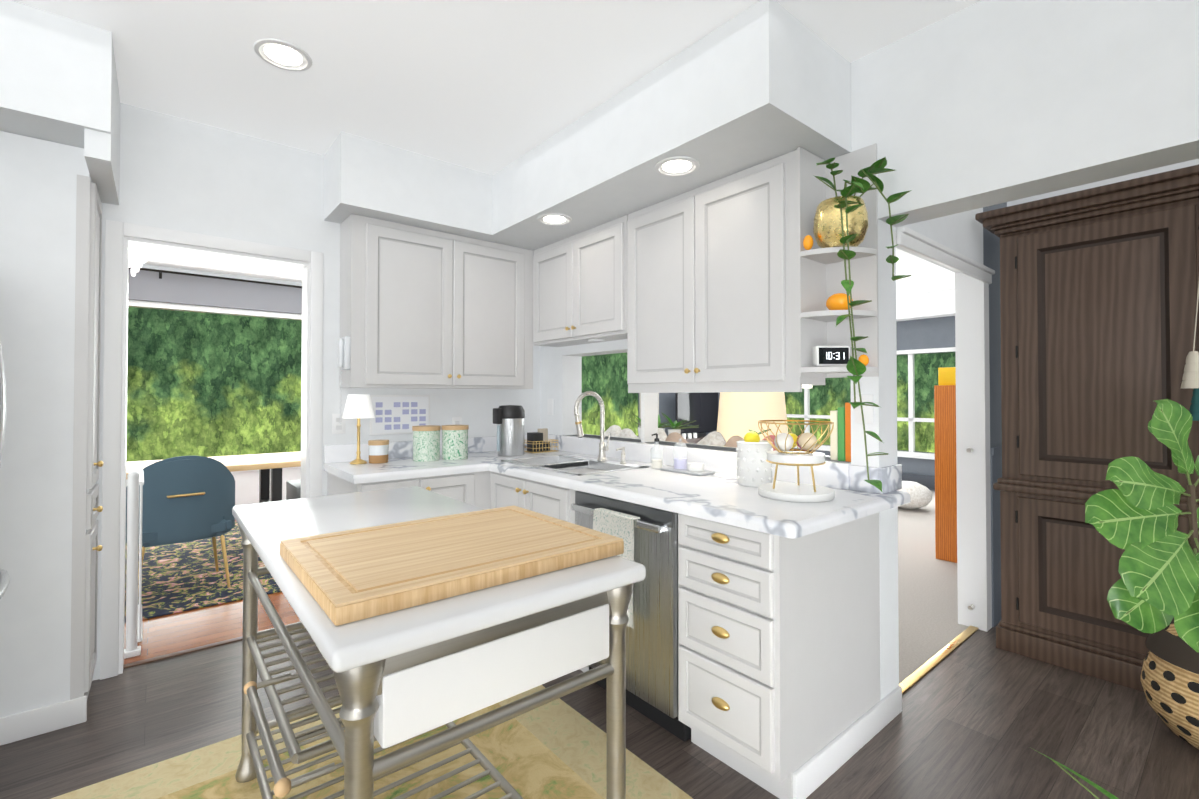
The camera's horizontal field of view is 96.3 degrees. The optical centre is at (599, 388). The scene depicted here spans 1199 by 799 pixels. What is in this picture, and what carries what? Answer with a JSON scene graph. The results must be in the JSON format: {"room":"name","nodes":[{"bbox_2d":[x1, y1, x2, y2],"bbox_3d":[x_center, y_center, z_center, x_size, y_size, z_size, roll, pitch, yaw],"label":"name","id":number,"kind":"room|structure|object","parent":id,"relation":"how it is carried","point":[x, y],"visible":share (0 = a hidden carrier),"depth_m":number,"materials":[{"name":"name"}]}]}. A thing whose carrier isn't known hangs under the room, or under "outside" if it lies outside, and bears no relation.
{"room":"kitchen","nodes":[
{"label":"kitchen","id":0,"kind":"room"},
{"bbox_2d":[124,520,300,663],"bbox_3d":[-4.780,1.362,4.319,6.200,0.050,5.990,1,-1,-40],"label":"floor","id":1,"kind":"structure","parent":0,"point":[174,632],"depth_m":2.98,"materials":[{"name":"brown wood"}]},
{"bbox_2d":[125,522,281,622],"bbox_3d":[-3.135,1.330,4.213,3.200,0.012,2.450,1,-1,-40],"label":"rug","id":2,"kind":"object","parent":1,"relation":"on","point":[180,577],"visible":0.15,"depth_m":3.77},
{"bbox_2d":[125,456,234,592],"bbox_3d":[-2.753,0.871,3.539,0.573,0.888,0.553,1,-1,-40],"label":"chair","id":3,"kind":"object","parent":2,"relation":"on","point":[188,498],"visible":0.77,"depth_m":3.36,"materials":[{"name":"blue fabric"}]},
{"bbox_2d":[126,451,300,502],"bbox_3d":[-3.122,0.956,4.320,3.150,0.738,0.850,1,-1,-40],"label":"dining table","id":4,"kind":"object","parent":2,"relation":"on","point":[275,463],"visible":0.17,"depth_m":4.39,"materials":[{"name":"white wood"}]},
{"bbox_2d":[126,264,301,505],"bbox_3d":[-5.240,0.029,5.208,5.800,2.640,0.140,1,-1,-40],"label":"wall","id":5,"kind":"structure","parent":0,"point":[246,487],"depth_m":6.12,"materials":[{"name":"paint"}]},
{"bbox_2d":[126,267,301,480],"bbox_3d":[-5.102,-0.154,5.200,5.600,2.165,0.252,1,-1,-40],"label":"window","id":6,"kind":"structure","parent":5,"relation":"in","point":[156,285],"depth_m":5.89,"materials":[{"name":"white"}]},
{"bbox_2d":[92,103,539,680],"bbox_3d":[-1.804,-0.001,2.911,3.770,2.640,0.140,1,-1,-40],"label":"wall","id":7,"kind":"structure","parent":0,"point":[176,173],"depth_m":2.82,"materials":[{"name":"paint"}]},
{"bbox_2d":[0,0,119,204],"bbox_3d":[-2.438,-1.094,1.900,1.082,0.478,0.628,1,-1,-40],"label":"ceiling bulkhead","id":8,"kind":"object","parent":7,"relation":"attached to","point":[58,79],"depth_m":1.94,"materials":[{"name":"paint"}]},
{"bbox_2d":[100,220,322,679],"bbox_3d":[-1.948,0.276,2.776,0.904,2.082,0.158,1,-1,-40],"label":"trim","id":9,"kind":"structure","parent":7,"relation":"attached to","point":[118,244],"depth_m":2.49,"materials":[{"name":"white wood"}]},
{"bbox_2d":[332,414,344,433],"label":"outlet plates","id":10,"kind":"object","parent":7,"relation":"attached to","point":[338,427],"depth_m":3.07,"materials":[{"name":"white plastic"}]},
{"bbox_2d":[370,395,429,434],"bbox_3d":[-1.217,0.159,3.294,0.365,0.240,0.013,1,-1,-40],"label":"calendar","id":11,"kind":"object","parent":7,"relation":"attached to","point":[398,414],"visible":0.9,"depth_m":3.28,"materials":[{"name":"white"}]},
{"bbox_2d":[339,214,524,388],"bbox_3d":[-0.979,-0.472,3.325,1.098,0.942,0.277,1,-1,-40],"label":"upper cabinet","id":12,"kind":"object","parent":7,"relation":"attached to","point":[421,308],"visible":1,"depth_m":3.17,"materials":[{"name":"paint"}]},
{"bbox_2d":[337,336,350,423],"bbox_3d":[-1.390,-0.045,2.910,0.055,0.472,0.090,1,-1,-40],"label":"phone","id":13,"kind":"object","parent":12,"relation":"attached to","point":[343,353],"visible":1,"depth_m":2.88,"materials":[{"name":"white plastic"}]},
{"bbox_2d":[452,417,461,424],"label":"outlet plates","id":14,"kind":"object","parent":7,"relation":"attached to","point":[456,420],"depth_m":3.53,"materials":[{"name":"white plastic"}]},
{"bbox_2d":[968,604,974,609],"label":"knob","id":15,"kind":"object","parent":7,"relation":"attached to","point":[971,606],"depth_m":2.94,"materials":[{"name":"white metal"}]},
{"bbox_2d":[13,0,980,296],"bbox_3d":[-0.084,-1.352,4.402,13.900,0.100,12.300,1,-1,-40],"label":"ceiling","id":16,"kind":"structure","parent":0,"point":[489,86],"depth_m":2.18,"materials":[{"name":"paint"}]},
{"bbox_2d":[129,248,146,276],"bbox_3d":[-3.660,-1.075,3.919,0.544,0.465,0.538,1,-1,-40],"label":"pendant chandelier","id":17,"kind":"object","parent":16,"relation":"hanging from","point":[136,262],"visible":0.21,"depth_m":3.98,"materials":[{"name":"white metal"}]},
{"bbox_2d":[253,38,312,71],"bbox_3d":[-1.260,-1.327,2.144,0.203,0.008,0.203,0,-1,5],"label":"recessed light","id":18,"kind":"object","parent":16,"relation":"in","point":[274,53],"depth_m":2.14,"materials":[{"name":"white plastic"}]},
{"bbox_2d":[324,0,850,254],"bbox_3d":[-0.266,-1.139,2.612,1.453,0.369,2.297,1,-1,-40],"label":"ceiling bulkhead","id":19,"kind":"object","parent":16,"relation":"attached to","point":[760,82],"visible":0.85,"depth_m":2.38,"materials":[{"name":"paint"}]},
{"bbox_2d":[537,213,571,225],"bbox_3d":[-0.250,-0.944,3.006,0.193,0.008,0.193,0,-1,5],"label":"recessed light","id":20,"kind":"object","parent":19,"relation":"in","point":[555,219],"depth_m":3.00,"materials":[{"name":"white"}]},
{"bbox_2d":[654,156,699,176],"bbox_3d":[0.334,-0.953,2.313,0.193,0.008,0.193,0,-1,5],"label":"recessed light","id":21,"kind":"object","parent":19,"relation":"in","point":[672,168],"depth_m":2.31,"materials":[{"name":"white"}]},
{"bbox_2d":[0,623,1198,798],"bbox_3d":[0.840,1.320,1.115,5.580,0.050,6.110,1,-1,-40],"label":"floor","id":22,"kind":"structure","parent":0,"point":[980,716],"depth_m":2.01,"materials":[{"name":"wood"}]},
{"bbox_2d":[0,343,9,599],"bbox_3d":[-2.142,0.429,1.371,0.834,1.740,0.915,1,-1,-40],"label":"refrigerator","id":23,"kind":"object","parent":22,"relation":"on","point":[4,579],"visible":1,"depth_m":1.67,"materials":[{"name":"grey"}]},
{"bbox_2d":[0,131,103,745],"bbox_3d":[-2.520,0.176,1.963,1.056,2.260,0.401,1,-1,-40],"label":"pantry cabinet","id":24,"kind":"object","parent":22,"relation":"on","point":[50,272],"visible":1,"depth_m":2.06,"materials":[{"name":"paint"}]},
{"bbox_2d":[51,685,692,798],"bbox_3d":[-0.250,1.288,1.045,1.670,0.012,2.890,1,-1,-40],"label":"rug","id":25,"kind":"object","parent":22,"relation":"on","point":[556,749],"depth_m":1.82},
{"bbox_2d":[232,486,645,798],"bbox_3d":[-0.584,0.839,1.476,0.679,0.897,1.348,1,-1,-40],"label":"island cart","id":26,"kind":"object","parent":25,"relation":"on","point":[402,675],"visible":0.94,"depth_m":1.05,"materials":[{"name":"white stone"}]},
{"bbox_2d":[280,505,623,625],"bbox_3d":[-0.341,0.369,1.248,0.623,0.035,0.500,1,-1,-40],"label":"cutting board","id":27,"kind":"object","parent":26,"relation":"on","point":[347,576],"visible":1,"depth_m":1.13,"materials":[{"name":"beige wood"}]},
{"bbox_2d":[324,439,483,508],"bbox_3d":[-1.093,0.821,3.001,0.690,0.999,0.605,1,-1,-40],"label":"base cabinet","id":28,"kind":"object","parent":22,"relation":"on","point":[462,480],"depth_m":2.91,"materials":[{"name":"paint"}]},
{"bbox_2d":[343,395,374,463],"bbox_3d":[-1.350,0.226,3.010,0.164,0.385,0.164,1,-1,-40],"label":"brass table lamp","id":29,"kind":"object","parent":28,"relation":"on","point":[358,407],"visible":1,"depth_m":2.96,"materials":[{"name":"gold"}]},
{"bbox_2d":[368,440,388,463],"bbox_3d":[-1.254,0.357,3.049,0.110,0.125,0.110,1,-1,-40],"label":"canister","id":30,"kind":"object","parent":28,"relation":"on","point":[378,451],"visible":1,"depth_m":3.01,"materials":[{"name":"brown"}]},
{"bbox_2d":[412,425,440,461],"bbox_3d":[-1.017,0.321,3.155,0.160,0.200,0.158,1,-1,-40],"label":"tea canister","id":31,"kind":"object","parent":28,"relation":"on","point":[426,443],"visible":1,"depth_m":3.09,"materials":[{"name":"green ceramic"}]},
{"bbox_2d":[441,425,468,459],"bbox_3d":[-0.871,0.322,3.237,0.160,0.200,0.158,1,-1,-40],"label":"tea canister","id":32,"kind":"object","parent":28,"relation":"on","point":[454,442],"visible":1,"depth_m":3.17,"materials":[{"name":"green ceramic"}]},
{"bbox_2d":[123,626,978,694],"bbox_3d":[-0.090,1.313,2.743,3.620,0.008,2.455,1,-1,-40],"label":"threshold strip","id":33,"kind":"object","parent":22,"relation":"on","point":[913,678],"depth_m":2.63,"materials":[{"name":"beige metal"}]},
{"bbox_2d":[571,491,690,741],"bbox_3d":[0.293,0.884,2.342,0.647,0.855,0.590,1,-1,-40],"label":"dishwasher","id":34,"kind":"object","parent":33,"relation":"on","point":[652,665],"visible":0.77,"depth_m":2.02,"materials":[{"name":"silver metal"}]},
{"bbox_2d":[593,508,639,628],"bbox_3d":[0.063,0.700,2.116,0.049,0.418,0.230,1,-1,-40],"label":"hanging towel","id":35,"kind":"object","parent":34,"relation":"hanging from","point":[614,523],"visible":0.44,"depth_m":2.08,"materials":[{"name":"white fabric"}]},
{"bbox_2d":[468,434,907,798],"bbox_3d":[0.066,0.815,2.752,0.780,1.004,2.465,1,-1,-40],"label":"base cabinet","id":36,"kind":"object","parent":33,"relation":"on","point":[779,649],"depth_m":1.85,"materials":[{"name":"paint"}]},
{"bbox_2d":[493,405,524,455],"bbox_3d":[-0.580,0.265,3.439,0.205,0.320,0.180,1,-1,-40],"label":"thermos","id":37,"kind":"object","parent":36,"relation":"on","point":[509,420],"visible":1,"depth_m":3.37,"materials":[{"name":"silver metal"}]},
{"bbox_2d":[524,428,557,452],"bbox_3d":[-0.408,0.352,3.658,0.204,0.150,0.154,1,-1,-40],"label":"wire basket","id":38,"kind":"object","parent":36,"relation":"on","point":[538,442],"visible":0.94,"depth_m":3.60,"materials":[{"name":"gold metal"}]},
{"bbox_2d":[574,391,626,463],"bbox_3d":[0.004,0.213,2.982,0.232,0.401,0.230,1,-1,-40],"label":"pull-down faucet","id":39,"kind":"object","parent":36,"relation":"on","point":[603,448],"visible":1,"depth_m":3.06,"materials":[{"name":"silver metal"}]},
{"bbox_2d":[651,433,662,468],"bbox_3d":[0.297,0.324,2.794,0.068,0.184,0.063,1,-1,-40],"label":"soap dispenser","id":40,"kind":"object","parent":36,"relation":"on","point":[657,463],"visible":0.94,"depth_m":2.78,"materials":[{"name":"white"}]},
{"bbox_2d":[660,439,714,475],"bbox_3d":[0.436,0.332,2.669,0.120,0.164,0.260,1,-1,-40],"label":"tray","id":41,"kind":"object","parent":36,"relation":"on","point":[682,465],"visible":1,"depth_m":2.67,"materials":[{"name":"grey"}]},
{"bbox_2d":[736,429,773,486],"bbox_3d":[0.663,0.291,2.300,0.158,0.237,0.160,1,-1,-40],"label":"crock","id":42,"kind":"object","parent":36,"relation":"on","point":[754,467],"visible":0.96,"depth_m":2.24,"materials":[{"name":"white ceramic"}]},
{"bbox_2d":[758,420,834,501],"bbox_3d":[0.746,0.266,2.043,0.276,0.281,0.274,1,-1,-40],"label":"fruit basket","id":43,"kind":"object","parent":36,"relation":"on","point":[784,453],"visible":1,"depth_m":1.99,"materials":[{"name":"white ceramic"}]},
{"bbox_3d":[0.507,0.925,3.414,0.390,0.800,1.630,1,-1,-40],"label":"sofa","id":44,"kind":"object","parent":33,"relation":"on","visible":0},
{"bbox_2d":[604,425,775,450],"bbox_3d":[0.503,0.507,3.436,0.133,0.499,1.683,1,-1,-40],"label":"pillows","id":45,"kind":"object","parent":44,"relation":"on","point":[714,438],"visible":0.21,"depth_m":3.37,"materials":[{"name":"beige fabric"}]},
{"bbox_2d":[1033,749,1118,798],"bbox_3d":[1.393,1.151,1.131,0.816,0.288,0.832,1,-1,-40],"label":"plant","id":46,"kind":"object","parent":22,"relation":"on","point":[1105,792],"depth_m":1.41,"materials":[{"name":"green plant"}]},
{"bbox_2d":[975,164,1198,691],"bbox_3d":[2.712,0.199,2.385,0.686,2.225,1.570,1,-1,-40],"label":"armoire","id":47,"kind":"object","parent":22,"relation":"on","point":[1098,293],"visible":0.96,"depth_m":2.49,"materials":[{"name":"brown wood"}]},
{"bbox_2d":[1085,399,1198,749],"bbox_3d":[2.137,0.671,1.905,0.751,1.268,0.585,1,-1,-40],"label":"fiddle-leaf fig","id":48,"kind":"object","parent":22,"relation":"on","point":[1153,591],"visible":1,"depth_m":1.88,"materials":[{"name":"green plant"}]},
{"bbox_2d":[639,393,658,426],"bbox_3d":[0.832,0.313,8.994,0.414,2.130,0.079,1,-1,-40],"label":"drape","id":49,"kind":"object","parent":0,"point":[640,406],"visible":0.04,"depth_m":8.89,"materials":[{"name":"grey fabric"}]},
{"bbox_2d":[626,352,687,436],"bbox_3d":[-0.102,0.071,8.417,5.870,2.640,0.140,1,-1,-40],"label":"wall","id":50,"kind":"structure","parent":0,"point":[667,403],"depth_m":9.38,"materials":[{"name":"grey paint"}]},
{"bbox_2d":[629,412,698,443],"bbox_3d":[0.483,0.750,4.038,0.392,1.167,0.641,1,-1,-40],"label":"plant","id":51,"kind":"object","parent":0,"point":[675,426],"visible":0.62,"depth_m":3.95,"materials":[{"name":"green plant"}]},
{"bbox_2d":[540,51,898,700],"bbox_3d":[-1.570,0.032,5.452,0.170,2.640,8.560,1,-1,-40],"label":"wall","id":52,"kind":"structure","parent":0,"point":[561,377],"depth_m":2.17,"materials":[{"name":"paint"}]},
{"bbox_2d":[529,217,620,346],"bbox_3d":[-0.079,-0.619,3.345,0.223,0.647,0.935,1,-1,-40],"label":"upper cabinet","id":53,"kind":"object","parent":52,"relation":"attached to","point":[575,280],"depth_m":3.24,"materials":[{"name":"paint"}]},
{"bbox_2d":[565,434,849,462],"bbox_3d":[0.458,0.325,3.018,0.200,0.020,2.008,1,-1,-40],"label":"trim","id":54,"kind":"structure","parent":52,"relation":"attached to","point":[689,445],"depth_m":3.03,"materials":[{"name":"white"}]},
{"bbox_2d":[621,150,824,389],"bbox_3d":[0.546,-0.482,2.587,0.223,0.942,1.007,1,-1,-40],"label":"upper cabinet","id":55,"kind":"object","parent":52,"relation":"attached to","point":[695,290],"depth_m":2.43,"materials":[{"name":"paint"}]},
{"bbox_2d":[797,143,878,377],"bbox_3d":[0.938,-0.503,2.115,0.216,0.912,0.216,1,-1,-40],"label":"shelf","id":56,"kind":"object","parent":52,"relation":"attached to","point":[821,274],"visible":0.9,"depth_m":2.14,"materials":[{"name":"paint"}]},
{"bbox_2d":[812,346,849,366],"bbox_3d":[0.912,-0.127,2.114,0.135,0.082,0.051,0,-1,0],"label":"display","id":57,"kind":"object","parent":56,"relation":"on","point":[826,356],"visible":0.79,"depth_m":2.09,"materials":[{"name":"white plastic"}]},
{"bbox_2d":[803,235,868,365],"bbox_3d":[0.925,-0.344,2.102,0.196,0.518,0.179,1,-1,-40],"label":"decor","id":58,"kind":"object","parent":56,"relation":"on","point":[837,301],"visible":0.77,"depth_m":2.10,"materials":[{"name":"orange food"}]},
{"bbox_2d":[813,157,911,491],"bbox_3d":[0.941,-0.248,1.987,0.335,1.224,0.352,1,-1,-40],"label":"planter","id":59,"kind":"object","parent":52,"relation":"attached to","point":[841,221],"visible":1,"depth_m":2.00,"materials":[{"name":"green plant"}]},
{"bbox_2d":[855,394,872,423],"label":"outlet plates","id":60,"kind":"object","parent":52,"relation":"attached to","point":[867,410],"depth_m":2.13,"materials":[{"name":"white plastic"}]},
{"bbox_2d":[717,392,787,441],"bbox_3d":[1.010,0.647,3.555,0.480,1.361,0.480,1,-1,-40],"label":"light","id":61,"kind":"object","parent":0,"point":[741,414],"visible":0.06,"depth_m":3.38,"materials":[{"name":"beige fabric"}]},
{"bbox_2d":[706,289,954,490],"bbox_3d":[3.829,0.065,7.962,0.390,2.640,5.550,1,-1,-40],"label":"wall","id":62,"kind":"structure","parent":0,"point":[925,320],"depth_m":7.26,"materials":[{"name":"grey paint"}]},
{"bbox_2d":[638,347,954,459],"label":"window","id":63,"kind":"structure","parent":62,"relation":"in","point":[911,419],"depth_m":7.47,"materials":[{"name":"white wood"}]},
{"bbox_2d":[902,473,934,488],"bbox_3d":[3.981,1.268,7.793,0.070,0.170,4.000,1,-1,-40],"label":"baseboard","id":64,"kind":"structure","parent":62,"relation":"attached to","point":[928,481],"depth_m":7.28,"materials":[{"name":"grey"}]},
{"bbox_2d":[830,403,850,461],"bbox_3d":[1.062,0.182,2.289,0.140,0.245,0.093,1,-1,-40],"label":"books","id":65,"kind":"object","parent":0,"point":[840,440],"depth_m":2.24,"materials":[{"name":"orange"}]},
{"bbox_2d":[898,490,968,683],"bbox_3d":[1.189,1.406,7.692,7.300,0.050,8.395,1,-1,-40],"label":"floor","id":66,"kind":"structure","parent":0,"point":[930,627],"depth_m":3.48,"materials":[{"name":"beige carpet"}]},
{"bbox_2d":[675,392,717,442],"bbox_3d":[1.688,0.725,9.492,1.250,1.360,0.430,1,-1,-40],"label":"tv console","id":67,"kind":"object","parent":66,"relation":"on","point":[701,409],"visible":0.4,"depth_m":9.42,"materials":[{"name":"grey"}]},
{"bbox_2d":[898,481,931,508],"bbox_3d":[3.420,1.149,6.492,0.880,0.432,1.195,1,-1,-40],"label":"floor cushion","id":68,"kind":"object","parent":66,"relation":"on","point":[920,495],"visible":0.38,"depth_m":5.90,"materials":[{"name":"grey fabric"}]},
{"bbox_2d":[934,367,956,562],"bbox_3d":[2.938,0.586,4.214,0.450,1.500,0.400,1,-1,-40],"label":"cabinet","id":69,"kind":"object","parent":66,"relation":"on","point":[945,472],"visible":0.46,"depth_m":4.17,"materials":[{"name":"brown wood"}]},
{"bbox_2d":[896,202,1006,447],"bbox_3d":[1.856,-0.003,2.815,1.750,2.640,0.130,1,-1,-40],"label":"wall","id":70,"kind":"structure","parent":0,"point":[966,234],"depth_m":2.99,"materials":[{"name":"grey paint"}]},
{"bbox_2d":[897,226,1001,631],"bbox_3d":[1.812,0.329,2.755,1.610,1.975,0.169,1,-1,-40],"label":"trim","id":71,"kind":"structure","parent":70,"relation":"attached to","point":[979,470],"depth_m":2.97,"materials":[{"name":"white wood"}]},
{"bbox_2d":[1007,159,1198,206],"bbox_3d":[3.613,-0.014,1.952,0.140,2.640,3.440,1,-1,-40],"label":"wall","id":72,"kind":"structure","parent":0,"point":[1115,180],"depth_m":2.90,"materials":[{"name":"paint"}]},
{"bbox_2d":[1181,227,1198,420],"bbox_3d":[2.434,-0.306,2.189,0.100,0.950,0.092,1,-1,-40],"label":"hanging ornament","id":73,"kind":"object","parent":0,"point":[1190,378],"visible":0.96,"depth_m":2.17,"materials":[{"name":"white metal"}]},
{"bbox_3d":[2.703,-0.054,-1.122,5.460,2.640,0.140,1,-1,-40],"label":"wall","id":74,"kind":"structure","parent":0,"visible":0},
{"bbox_2d":[876,0,1198,226],"bbox_3d":[2.253,-1.016,0.841,0.170,0.665,3.440,1,-1,-40],"label":"header","id":75,"kind":"object","parent":74,"relation":"attached to","point":[983,103],"visible":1,"depth_m":1.75,"materials":[{"name":"paint"}]},
{"label":"outside","id":76,"kind":"structure","parent":0,"visible":0},
{"bbox_2d":[126,307,301,461],"bbox_3d":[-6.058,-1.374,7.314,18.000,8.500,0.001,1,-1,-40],"label":"trees","id":77,"kind":"object","parent":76,"point":[206,384],"depth_m":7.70,"materials":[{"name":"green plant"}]},
{"bbox_2d":[582,352,955,452],"bbox_3d":[2.818,-1.365,8.034,9.400,8.500,15.000,1,-1,-40],"label":"trees","id":78,"kind":"object","parent":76,"point":[604,377],"depth_m":10.71,"materials":[{"name":"green plant"}]}
]}

